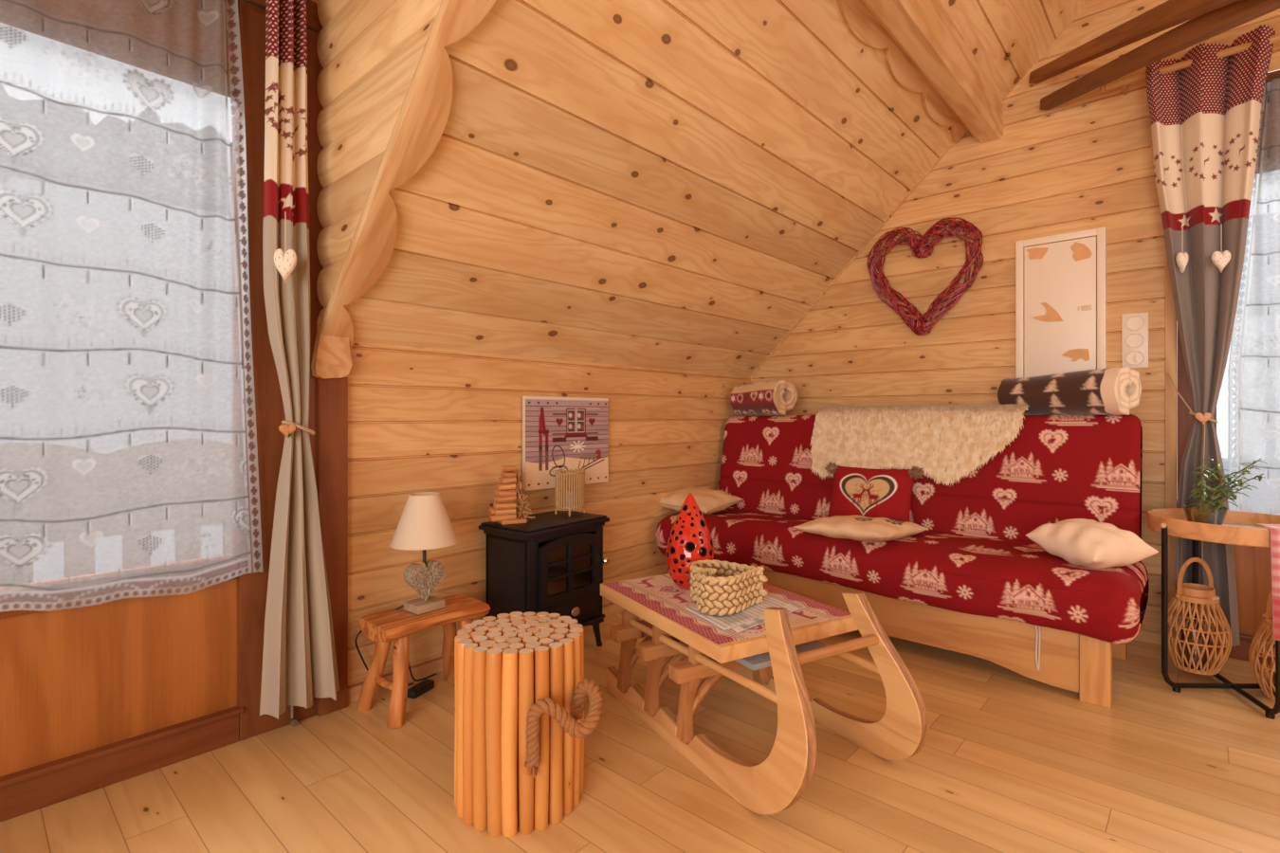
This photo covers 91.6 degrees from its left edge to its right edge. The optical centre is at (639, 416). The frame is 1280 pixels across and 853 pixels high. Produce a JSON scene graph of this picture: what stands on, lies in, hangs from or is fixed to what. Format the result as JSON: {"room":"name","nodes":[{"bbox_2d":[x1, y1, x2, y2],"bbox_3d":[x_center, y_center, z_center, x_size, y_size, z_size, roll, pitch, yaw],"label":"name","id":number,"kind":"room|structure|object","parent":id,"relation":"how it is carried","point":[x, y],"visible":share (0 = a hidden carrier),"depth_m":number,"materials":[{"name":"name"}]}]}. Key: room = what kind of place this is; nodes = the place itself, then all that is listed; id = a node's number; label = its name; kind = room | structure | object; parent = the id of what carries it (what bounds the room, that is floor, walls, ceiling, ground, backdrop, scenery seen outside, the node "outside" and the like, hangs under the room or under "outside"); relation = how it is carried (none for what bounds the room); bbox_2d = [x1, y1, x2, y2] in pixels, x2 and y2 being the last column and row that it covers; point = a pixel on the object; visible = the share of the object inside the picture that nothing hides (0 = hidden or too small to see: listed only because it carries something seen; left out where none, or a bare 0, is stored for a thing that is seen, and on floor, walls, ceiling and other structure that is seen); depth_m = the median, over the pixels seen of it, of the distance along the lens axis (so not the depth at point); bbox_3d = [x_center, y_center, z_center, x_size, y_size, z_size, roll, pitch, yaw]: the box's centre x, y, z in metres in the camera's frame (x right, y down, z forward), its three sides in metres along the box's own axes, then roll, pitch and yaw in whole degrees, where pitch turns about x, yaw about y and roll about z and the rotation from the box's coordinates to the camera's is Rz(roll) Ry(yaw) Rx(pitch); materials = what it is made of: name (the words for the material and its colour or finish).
{"room":"cabin living room","nodes":[
{"label":"cabin living room","id":0,"kind":"room"},
{"bbox_2d":[315,0,441,329],"bbox_3d":[-0.643,-0.927,1.752,1.436,1.345,0.022,0,0,42],"label":"wall","id":1,"kind":"structure","parent":0,"point":[370,51],"depth_m":1.99,"materials":[{"name":"brown wood"}]},
{"bbox_2d":[242,0,319,33],"bbox_3d":[-1.692,-1.325,1.495,0.012,0.012,1.747,0,0,42],"label":"rod","id":2,"kind":"object","parent":1,"relation":"attached to","point":[251,2],"visible":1,"depth_m":2.01,"materials":[{"name":"brown wood"}]},
{"bbox_2d":[310,0,496,379],"bbox_3d":[-0.557,-0.910,1.732,1.517,1.560,0.142,0,0,42],"label":"trim","id":3,"kind":"structure","parent":1,"relation":"attached to","point":[422,120],"depth_m":1.87,"materials":[{"name":"brown wood"}]},
{"bbox_3d":[-1.787,-1.480,1.281,0.024,0.024,2.202,0,0,42],"label":"curtain rod","id":4,"kind":"object","parent":1,"relation":"attached to","visible":0},
{"bbox_2d":[259,0,339,719],"bbox_3d":[-1.101,-0.310,2.041,0.088,2.536,0.250,0,0,42],"label":"drape","id":5,"kind":"object","parent":4,"relation":"hanging from","point":[300,666],"visible":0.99,"depth_m":2.01,"materials":[{"name":"fabric"}]},
{"bbox_2d":[274,248,296,284],"bbox_3d":[-1.103,-0.523,1.934,0.068,0.225,0.032,0,0,-5],"label":"pendant","id":6,"kind":"object","parent":5,"relation":"hanging from","point":[285,263],"visible":1,"depth_m":1.92,"materials":[{"name":"fabric"}]},
{"bbox_2d":[278,420,315,438],"bbox_3d":[-1.118,0.042,2.021,0.085,0.056,0.116,0,0,42],"label":"tieback","id":7,"kind":"object","parent":5,"relation":"attached to","point":[286,430],"visible":0.89,"depth_m":1.98,"materials":[{"name":"beige wood"}]},
{"bbox_2d":[344,341,752,687],"bbox_3d":[-0.154,0.362,3.295,0.011,1.375,2.880,0,0,42],"label":"wall","id":8,"kind":"structure","parent":0,"point":[447,423],"depth_m":2.67,"materials":[{"name":"brown wood"}]},
{"bbox_2d":[316,377,347,716],"bbox_3d":[-1.110,0.455,2.227,0.065,1.190,0.100,0,0,42],"label":"trim","id":9,"kind":"structure","parent":8,"relation":"attached to","point":[332,393],"depth_m":2.21,"materials":[{"name":"brown wood"}]},
{"bbox_2d":[347,603,623,704],"bbox_3d":[-0.151,1.022,3.290,0.022,0.055,2.763,0,0,42],"label":"baseboard","id":10,"kind":"structure","parent":8,"relation":"attached to","point":[434,667],"depth_m":2.48,"materials":[{"name":"brown wood"}]},
{"bbox_2d":[522,396,608,491],"bbox_3d":[-0.351,0.124,3.042,0.021,0.435,0.536,0,0,42],"label":"picture","id":11,"kind":"object","parent":8,"relation":"attached to","point":[564,433],"visible":0.93,"depth_m":3.00,"materials":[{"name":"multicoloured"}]},
{"bbox_2d":[318,0,952,376],"bbox_3d":[-0.694,-0.936,1.660,1.456,1.392,6.030,0,0,42],"label":"ceiling","id":12,"kind":"structure","parent":0,"point":[660,184],"depth_m":2.46,"materials":[{"name":"brown wood"}]},
{"bbox_2d":[0,613,1279,852],"bbox_3d":[0.751,1.080,0.345,5.450,0.060,6.020,0,0,42],"label":"floor","id":13,"kind":"structure","parent":0,"point":[1009,761],"depth_m":1.76,"materials":[{"name":"beige wood"}]},
{"bbox_2d":[356,594,490,728],"bbox_3d":[-0.789,0.883,2.282,0.291,0.356,0.411,0,0,42],"label":"stool","id":14,"kind":"object","parent":13,"relation":"on","point":[382,628],"visible":0.76,"depth_m":2.19,"materials":[{"name":"brown wood"}]},
{"bbox_2d":[354,492,458,698],"bbox_3d":[-0.822,0.666,2.282,0.310,0.765,0.333,0,0,39],"label":"table lamp","id":15,"kind":"object","parent":14,"relation":"on","point":[424,524],"visible":0.88,"depth_m":2.22,"materials":[{"name":"white fabric"}]},
{"bbox_2d":[407,679,434,698],"bbox_3d":[-0.833,1.034,2.358,0.044,0.030,0.110,0,0,22],"label":"switch","id":16,"kind":"object","parent":15,"relation":"attached to","point":[425,685],"depth_m":2.34,"materials":[{"name":"black plastic"}]},
{"bbox_2d":[454,611,603,838],"bbox_3d":[-0.285,0.822,1.688,0.458,0.456,0.344,0,0,42],"label":"stool","id":17,"kind":"object","parent":13,"relation":"on","point":[521,689],"visible":1,"depth_m":1.58,"materials":[{"name":"wood"}]},
{"bbox_2d":[478,510,609,646],"bbox_3d":[-0.403,0.754,2.747,0.340,0.596,0.500,0,0,38],"label":"stove","id":18,"kind":"object","parent":13,"relation":"on","point":[550,562],"visible":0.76,"depth_m":2.63,"materials":[{"name":"black metal"}]},
{"bbox_2d":[488,465,534,525],"bbox_3d":[-0.550,0.332,2.652,0.188,0.246,0.087,0,0,-28],"label":"tree","id":19,"kind":"object","parent":18,"relation":"on","point":[505,508],"visible":1,"depth_m":2.62,"materials":[{"name":"brown wood"}]},
{"bbox_2d":[554,468,585,516],"bbox_3d":[-0.326,0.352,2.904,0.125,0.208,0.156,0,0,34],"label":"lantern","id":20,"kind":"object","parent":18,"relation":"on","point":[575,499],"visible":1,"depth_m":2.85,"materials":[{"name":"beige wood"}]},
{"bbox_2d":[560,491,580,510],"bbox_3d":[-0.326,0.392,2.904,0.088,0.076,0.110,0,0,34],"label":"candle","id":21,"kind":"object","parent":20,"relation":"on","point":[571,499],"depth_m":2.85,"materials":[{"name":"beige wax"}]},
{"bbox_2d":[600,571,928,814],"bbox_3d":[0.349,0.790,2.093,0.580,0.520,1.048,0,0,-30],"label":"table","id":22,"kind":"object","parent":13,"relation":"on","point":[772,786],"visible":0.84,"depth_m":1.84,"materials":[{"name":"brown wood"}]},
{"bbox_2d":[603,571,851,645],"bbox_3d":[0.275,0.647,2.213,0.545,0.003,0.735,0,0,-30],"label":"table runner","id":23,"kind":"object","parent":22,"relation":"on","point":[660,594],"visible":0.62,"depth_m":2.10,"materials":[{"name":"red fabric"}]},
{"bbox_2d":[666,493,714,589],"bbox_3d":[0.190,0.468,2.348,0.182,0.352,0.182,0,0,22],"label":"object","id":24,"kind":"object","parent":23,"relation":"on","point":[694,524],"visible":0.85,"depth_m":2.30,"materials":[{"name":"red ceramic"}]},
{"bbox_2d":[684,595,788,629],"bbox_3d":[0.338,0.644,2.091,0.399,0.002,0.232,0,0,-39],"label":"leaflet","id":25,"kind":"object","parent":23,"relation":"on","point":[724,622],"visible":0.45,"depth_m":2.02,"materials":[{"name":"paper"}]},
{"bbox_2d":[689,559,767,616],"bbox_3d":[0.266,0.578,2.126,0.256,0.127,0.234,0,0,-45],"label":"woven basket","id":26,"kind":"object","parent":25,"relation":"on","point":[719,588],"visible":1,"depth_m":2.04,"materials":[{"name":"wicker"}]},
{"bbox_2d":[731,601,805,632],"bbox_3d":[0.423,0.642,1.991,0.064,0.002,0.397,0,0,42],"label":"leaflet","id":27,"kind":"object","parent":23,"relation":"on","point":[792,607],"visible":0.77,"depth_m":1.95,"materials":[{"name":"paper"}]},
{"bbox_2d":[655,414,1148,708],"bbox_3d":[1.132,0.520,3.075,2.132,1.060,0.866,0,0,42],"label":"sofa","id":28,"kind":"object","parent":13,"relation":"on","point":[974,583],"visible":0.76,"depth_m":2.69,"materials":[{"name":"fabric"}]},
{"bbox_2d":[659,486,743,514],"bbox_3d":[0.334,0.495,3.649,0.396,0.138,0.395,0,0,40],"label":"cushion","id":29,"kind":"object","parent":28,"relation":"on","point":[708,501],"visible":0.76,"depth_m":3.56,"materials":[{"name":"fabric"}]},
{"bbox_2d":[730,380,798,415],"bbox_3d":[0.774,-0.112,3.920,0.220,0.214,0.402,0,0,-34],"label":"blanket","id":30,"kind":"object","parent":28,"relation":"on","point":[776,397],"visible":1,"depth_m":3.80,"materials":[{"name":"red fabric"}]},
{"bbox_2d":[794,515,928,541],"bbox_3d":[1.015,0.513,2.858,0.439,0.103,0.440,0,0,-44],"label":"cushion","id":31,"kind":"object","parent":28,"relation":"on","point":[860,528],"visible":1,"depth_m":2.73,"materials":[{"name":"fabric"}]},
{"bbox_2d":[824,461,924,522],"bbox_3d":[1.165,0.420,3.160,0.500,0.354,0.173,0,0,37],"label":"cushion","id":32,"kind":"object","parent":28,"relation":"on","point":[856,491],"visible":0.82,"depth_m":3.12,"materials":[{"name":"fabric"}]},
{"bbox_2d":[809,403,1028,485],"bbox_3d":[1.401,0.147,3.225,1.059,0.408,0.229,0,0,42],"label":"sheepskin","id":33,"kind":"object","parent":28,"relation":"on","point":[947,442],"visible":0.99,"depth_m":3.15,"materials":[{"name":"beige fur"}]},
{"bbox_2d":[997,367,1142,415],"bbox_3d":[1.949,-0.105,2.857,0.206,0.200,0.542,0,0,-24],"label":"blanket","id":34,"kind":"object","parent":28,"relation":"on","point":[1113,391],"visible":0.98,"depth_m":2.72,"materials":[{"name":"brown fabric"}]},
{"bbox_2d":[1025,518,1158,568],"bbox_3d":[1.716,0.483,2.375,0.302,0.167,0.287,0,0,-14],"label":"cushion","id":35,"kind":"object","parent":28,"relation":"on","point":[1088,543],"visible":0.99,"depth_m":2.28,"materials":[{"name":"fabric"}]},
{"bbox_2d":[1160,557,1232,675],"bbox_3d":[2.238,0.793,2.506,0.216,0.449,0.215,0,0,0],"label":"lantern","id":36,"kind":"object","parent":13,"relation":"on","point":[1195,660],"visible":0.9,"depth_m":2.47,"materials":[{"name":"brown wicker"}]},
{"bbox_2d":[1187,646,1204,668],"bbox_3d":[2.238,0.971,2.506,0.060,0.066,0.060,0,0,0],"label":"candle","id":37,"kind":"object","parent":36,"relation":"on","point":[1195,656],"depth_m":2.49,"materials":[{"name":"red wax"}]},
{"bbox_2d":[1147,508,1279,719],"bbox_3d":[2.257,0.719,2.368,0.508,0.662,0.508,0,0,42],"label":"tray table","id":38,"kind":"object","parent":13,"relation":"on","point":[1166,521],"visible":0.8,"depth_m":2.36,"materials":[{"name":"brown wood"}]},
{"bbox_2d":[1147,508,1279,548],"bbox_3d":[2.257,0.420,2.368,0.508,0.065,0.508,0,0,42],"label":"tray","id":39,"kind":"object","parent":38,"relation":"on","point":[1166,521],"depth_m":2.31,"materials":[{"name":"brown wood"}]},
{"bbox_2d":[1222,523,1267,529],"bbox_3d":[2.345,0.439,2.376,0.300,0.005,0.300,0,0,42],"label":"doily","id":40,"kind":"object","parent":38,"relation":"on","point":[1236,525],"visible":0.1,"depth_m":2.48,"materials":[{"name":"white fabric"}]},
{"bbox_2d":[1181,457,1266,525],"bbox_3d":[2.315,0.299,2.470,0.302,0.271,0.141,0,0,-4],"label":"potted plant","id":41,"kind":"object","parent":40,"relation":"on","point":[1216,516],"visible":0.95,"depth_m":2.45,"materials":[{"name":"green plant"}]},
{"bbox_2d":[1256,523,1279,640],"bbox_3d":[2.275,0.569,2.140,0.277,0.374,0.158,0,0,-5],"label":"checked cloth","id":42,"kind":"object","parent":38,"relation":"hanging from","point":[1274,529],"visible":1,"depth_m":2.11,"materials":[{"name":"fabric"}]},
{"bbox_2d":[1248,590,1275,701],"bbox_3d":[2.397,0.826,2.295,0.216,0.449,0.215,0,0,12],"label":"lantern","id":43,"kind":"object","parent":13,"relation":"on","point":[1259,640],"visible":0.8,"depth_m":2.31,"materials":[{"name":"brown wicker"}]},
{"bbox_2d":[939,0,1090,100],"bbox_3d":[0.370,-2.245,0.670,1.230,1.176,5.990,0,0,42],"label":"ceiling","id":44,"kind":"structure","parent":0,"point":[1007,38],"depth_m":2.92,"materials":[{"name":"brown wood"}]},
{"bbox_2d":[751,0,1279,633],"bbox_3d":[2.770,-0.913,2.518,5.370,3.925,0.011,0,0,42],"label":"wall","id":45,"kind":"structure","parent":0,"point":[1084,162],"depth_m":3.25,"materials":[{"name":"brown wood"}]},
{"bbox_2d":[750,141,954,377],"bbox_3d":[1.296,-0.949,3.839,1.422,1.361,0.016,0,0,42],"label":"trim","id":46,"kind":"structure","parent":45,"relation":"attached to","point":[953,143],"depth_m":3.80,"materials":[{"name":"brown wood"}]},
{"bbox_2d":[867,217,983,335],"bbox_3d":[1.587,-0.773,3.506,0.627,0.634,0.095,0,0,42],"label":"heart wreath","id":47,"kind":"object","parent":45,"relation":"attached to","point":[922,248],"visible":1,"depth_m":3.48,"materials":[{"name":"red wicker"}]},
{"bbox_2d":[861,0,1003,143],"bbox_3d":[-0.129,-1.610,1.115,0.123,0.280,5.980,0,0,42],"label":"beam","id":48,"kind":"structure","parent":45,"relation":"attached to","point":[923,29],"depth_m":2.64,"materials":[{"name":"brown wood"}]},
{"bbox_2d":[837,0,969,143],"bbox_3d":[-0.186,-1.578,1.193,0.173,0.167,5.920,0,0,42],"label":"trim","id":49,"kind":"structure","parent":48,"relation":"attached to","point":[856,15],"depth_m":2.69,"materials":[{"name":"brown wood"}]},
{"bbox_2d":[1015,226,1106,378],"bbox_3d":[2.098,-0.528,3.112,0.376,0.757,0.030,0,0,42],"label":"electrical panel","id":50,"kind":"object","parent":45,"relation":"attached to","point":[1067,284],"visible":0.73,"depth_m":3.10,"materials":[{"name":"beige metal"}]},
{"bbox_2d":[1026,247,1048,259],"bbox_3d":[2.022,-0.827,3.165,0.095,0.062,0.004,0,0,42],"label":"cutout","id":51,"kind":"object","parent":50,"relation":"attached to","point":[1033,253],"visible":1,"depth_m":3.16,"materials":[{"name":"brown wood"}]},
{"bbox_2d":[1033,302,1062,322],"bbox_3d":[2.055,-0.524,3.135,0.133,0.104,0.004,0,0,42],"label":"cutout","id":52,"kind":"object","parent":50,"relation":"attached to","point":[1051,315],"visible":1,"depth_m":3.13,"materials":[{"name":"brown wood"}]},
{"bbox_2d":[1061,348,1089,361],"bbox_3d":[2.141,-0.299,3.058,0.113,0.063,0.004,0,0,42],"label":"cutout","id":53,"kind":"object","parent":50,"relation":"attached to","point":[1076,354],"visible":1,"depth_m":3.05,"materials":[{"name":"brown wood"}]},
{"bbox_2d":[1070,241,1092,261],"bbox_3d":[2.158,-0.808,3.042,0.086,0.094,0.004,0,0,42],"label":"cutout","id":54,"kind":"object","parent":50,"relation":"attached to","point":[1081,251],"visible":1,"depth_m":3.04,"materials":[{"name":"brown wood"}]},
{"bbox_2d":[1028,0,1238,83],"bbox_3d":[1.988,-1.497,2.369,0.092,0.487,1.593,0,0,1],"label":"ceiling beam","id":55,"kind":"structure","parent":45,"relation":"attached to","point":[1170,13],"depth_m":2.48,"materials":[{"name":"brown wood"}]},
{"bbox_2d":[1121,311,1148,368],"bbox_3d":[2.315,-0.352,2.910,0.094,0.257,0.022,0,0,42],"label":"socket plate","id":56,"kind":"object","parent":45,"relation":"attached to","point":[1134,326],"visible":0.98,"depth_m":2.90,"materials":[{"name":"beige plastic"}]},
{"bbox_2d":[1125,350,1144,365],"bbox_3d":[2.312,-0.271,2.905,0.072,0.072,0.011,0,0,42],"label":"socket","id":57,"kind":"object","parent":56,"relation":"attached to","point":[1132,357],"depth_m":2.91,"materials":[{"name":"beige plastic"}]},
{"bbox_2d":[1125,332,1144,347],"bbox_3d":[2.313,-0.353,2.906,0.072,0.072,0.006,0,0,42],"label":"socket","id":58,"kind":"object","parent":56,"relation":"attached to","point":[1132,339],"depth_m":2.91,"materials":[{"name":"beige plastic"}]},
{"bbox_2d":[1125,315,1144,330],"bbox_3d":[2.313,-0.435,2.906,0.072,0.072,0.006,0,0,42],"label":"socket","id":59,"kind":"object","parent":56,"relation":"attached to","point":[1132,322],"depth_m":2.91,"materials":[{"name":"beige plastic"}]},
{"bbox_2d":[1133,629,1161,645],"bbox_3d":[1.591,1.022,3.576,2.180,0.055,0.022,0,0,42],"label":"baseboard","id":60,"kind":"structure","parent":45,"relation":"attached to","point":[1145,636],"depth_m":2.87,"materials":[{"name":"brown wood"}]},
{"bbox_2d":[1039,0,1279,109],"bbox_3d":[2.087,-1.418,2.302,0.092,0.345,1.669,0,0,-4],"label":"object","id":61,"kind":"object","parent":45,"relation":"attached to","point":[1202,27],"visible":0.97,"depth_m":2.41,"materials":[{"name":"brown wood"}]},
{"bbox_2d":[1165,248,1177,643],"bbox_3d":[2.445,-0.210,2.864,0.040,2.520,0.112,0,0,42],"label":"trim","id":62,"kind":"structure","parent":45,"relation":"attached to","point":[1171,322],"depth_m":2.82,"materials":[{"name":"brown wood"}]},
{"bbox_2d":[1099,33,1279,94],"bbox_3d":[2.794,-1.525,2.384,1.655,0.039,0.155,0,0,42],"label":"curtain rod","id":63,"kind":"object","parent":45,"relation":"attached to","point":[1123,82],"visible":0.75,"depth_m":2.71,"materials":[{"name":"brown wood"}]},
{"bbox_2d":[1146,24,1275,646],"bbox_3d":[2.418,-0.312,2.649,0.406,2.537,0.115,0,0,42],"label":"drape","id":64,"kind":"object","parent":63,"relation":"hanging from","point":[1205,115],"visible":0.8,"depth_m":2.64,"materials":[{"name":"fabric"}]},
{"bbox_2d":[1175,252,1188,273],"bbox_3d":[2.324,-0.711,2.665,0.044,0.194,0.032,0,0,0],"label":"pendant","id":65,"kind":"object","parent":64,"relation":"hanging from","point":[1181,259],"visible":1,"depth_m":2.65,"materials":[{"name":"fabric"}]},
{"bbox_2d":[1167,372,1218,559],"bbox_3d":[2.406,0.214,2.701,0.105,0.822,0.219,0,0,7],"label":"tieback","id":66,"kind":"object","parent":64,"relation":"attached to","point":[1199,416],"visible":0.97,"depth_m":2.62,"materials":[{"name":"beige fabric"}]},
{"bbox_2d":[1211,250,1230,273],"bbox_3d":[2.400,-0.693,2.569,0.064,0.201,0.032,0,0,18],"label":"pendant","id":67,"kind":"object","parent":64,"relation":"hanging from","point":[1220,260],"visible":1,"depth_m":2.56,"materials":[{"name":"fabric"}]},
{"bbox_2d":[1177,70,1279,665],"bbox_3d":[2.950,-0.200,2.392,1.335,2.500,0.095,0,0,42],"label":"window","id":68,"kind":"structure","parent":45,"relation":"in","point":[1252,565],"depth_m":2.68,"materials":[{"name":"brown wood"}]},
{"bbox_2d":[1265,75,1279,82],"bbox_3d":[2.900,-1.395,2.318,1.310,0.012,0.012,0,0,42],"label":"rod","id":69,"kind":"object","parent":68,"relation":"attached to","point":[1278,77],"visible":0.02,"depth_m":2.57,"materials":[{"name":"brown"}]},
{"bbox_2d":[1229,78,1279,515],"bbox_3d":[2.934,-0.461,2.285,1.115,1.858,0.042,0,0,42],"label":"lace curtain","id":70,"kind":"object","parent":69,"relation":"hanging from","point":[1269,334],"visible":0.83,"depth_m":2.60,"materials":[{"name":"white fabric"}]},
{"bbox_3d":[-2.165,-0.280,1.073,0.011,2.660,3.187,0,0,42],"label":"wall","id":71,"kind":"structure","parent":0,"visible":0},
{"bbox_2d":[0,0,323,822],"bbox_3d":[-1.844,-0.200,1.423,0.120,2.500,2.137,0,0,42],"label":"window","id":72,"kind":"structure","parent":71,"relation":"in","point":[96,697],"depth_m":1.89,"materials":[{"name":"brown wood"}]},
{"bbox_2d":[0,0,263,611],"bbox_3d":[-1.699,-0.393,1.487,0.044,1.854,1.425,0,0,42],"label":"lace curtain","id":73,"kind":"object","parent":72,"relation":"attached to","point":[23,142],"visible":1,"depth_m":1.75,"materials":[{"name":"white fabric"}]},
{"label":"outside","id":74,"kind":"structure","parent":0,"visible":0},
{"bbox_3d":[-2.745,1.160,1.877,1.710,0.100,6.100,0,0,42],"label":"balcony slab","id":75,"kind":"object","parent":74,"visible":0},
{"bbox_2d":[0,438,232,577],"bbox_3d":[-3.268,0.615,2.350,0.060,0.990,5.900,0,0,42],"label":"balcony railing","id":76,"kind":"object","parent":75,"relation":"on","point":[87,478],"visible":0.05,"depth_m":3.07,"materials":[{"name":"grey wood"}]},
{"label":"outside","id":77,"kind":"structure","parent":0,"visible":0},
{"bbox_2d":[0,180,232,579],"bbox_3d":[-27.157,-2.474,17.829,55.800,12.648,70.000,0,0,42],"label":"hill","id":78,"kind":"structure","parent":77,"point":[34,236],"depth_m":7.52,"materials":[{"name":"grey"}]},
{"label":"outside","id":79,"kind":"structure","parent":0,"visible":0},
{"bbox_2d":[1216,213,1279,511],"bbox_3d":[23.878,-4.151,15.212,65.000,15.999,45.400,0,0,42],"label":"terrain","id":80,"kind":"structure","parent":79,"point":[1223,401],"depth_m":15.69,"materials":[{"name":"grey"}]},
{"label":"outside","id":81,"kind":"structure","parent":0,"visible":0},
{"bbox_2d":[0,87,232,212],"bbox_3d":[-12.139,-4.065,5.589,2.940,3.031,36.001,0,0,42],"label":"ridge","id":82,"kind":"object","parent":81,"point":[95,156],"visible":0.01,"depth_m":10.00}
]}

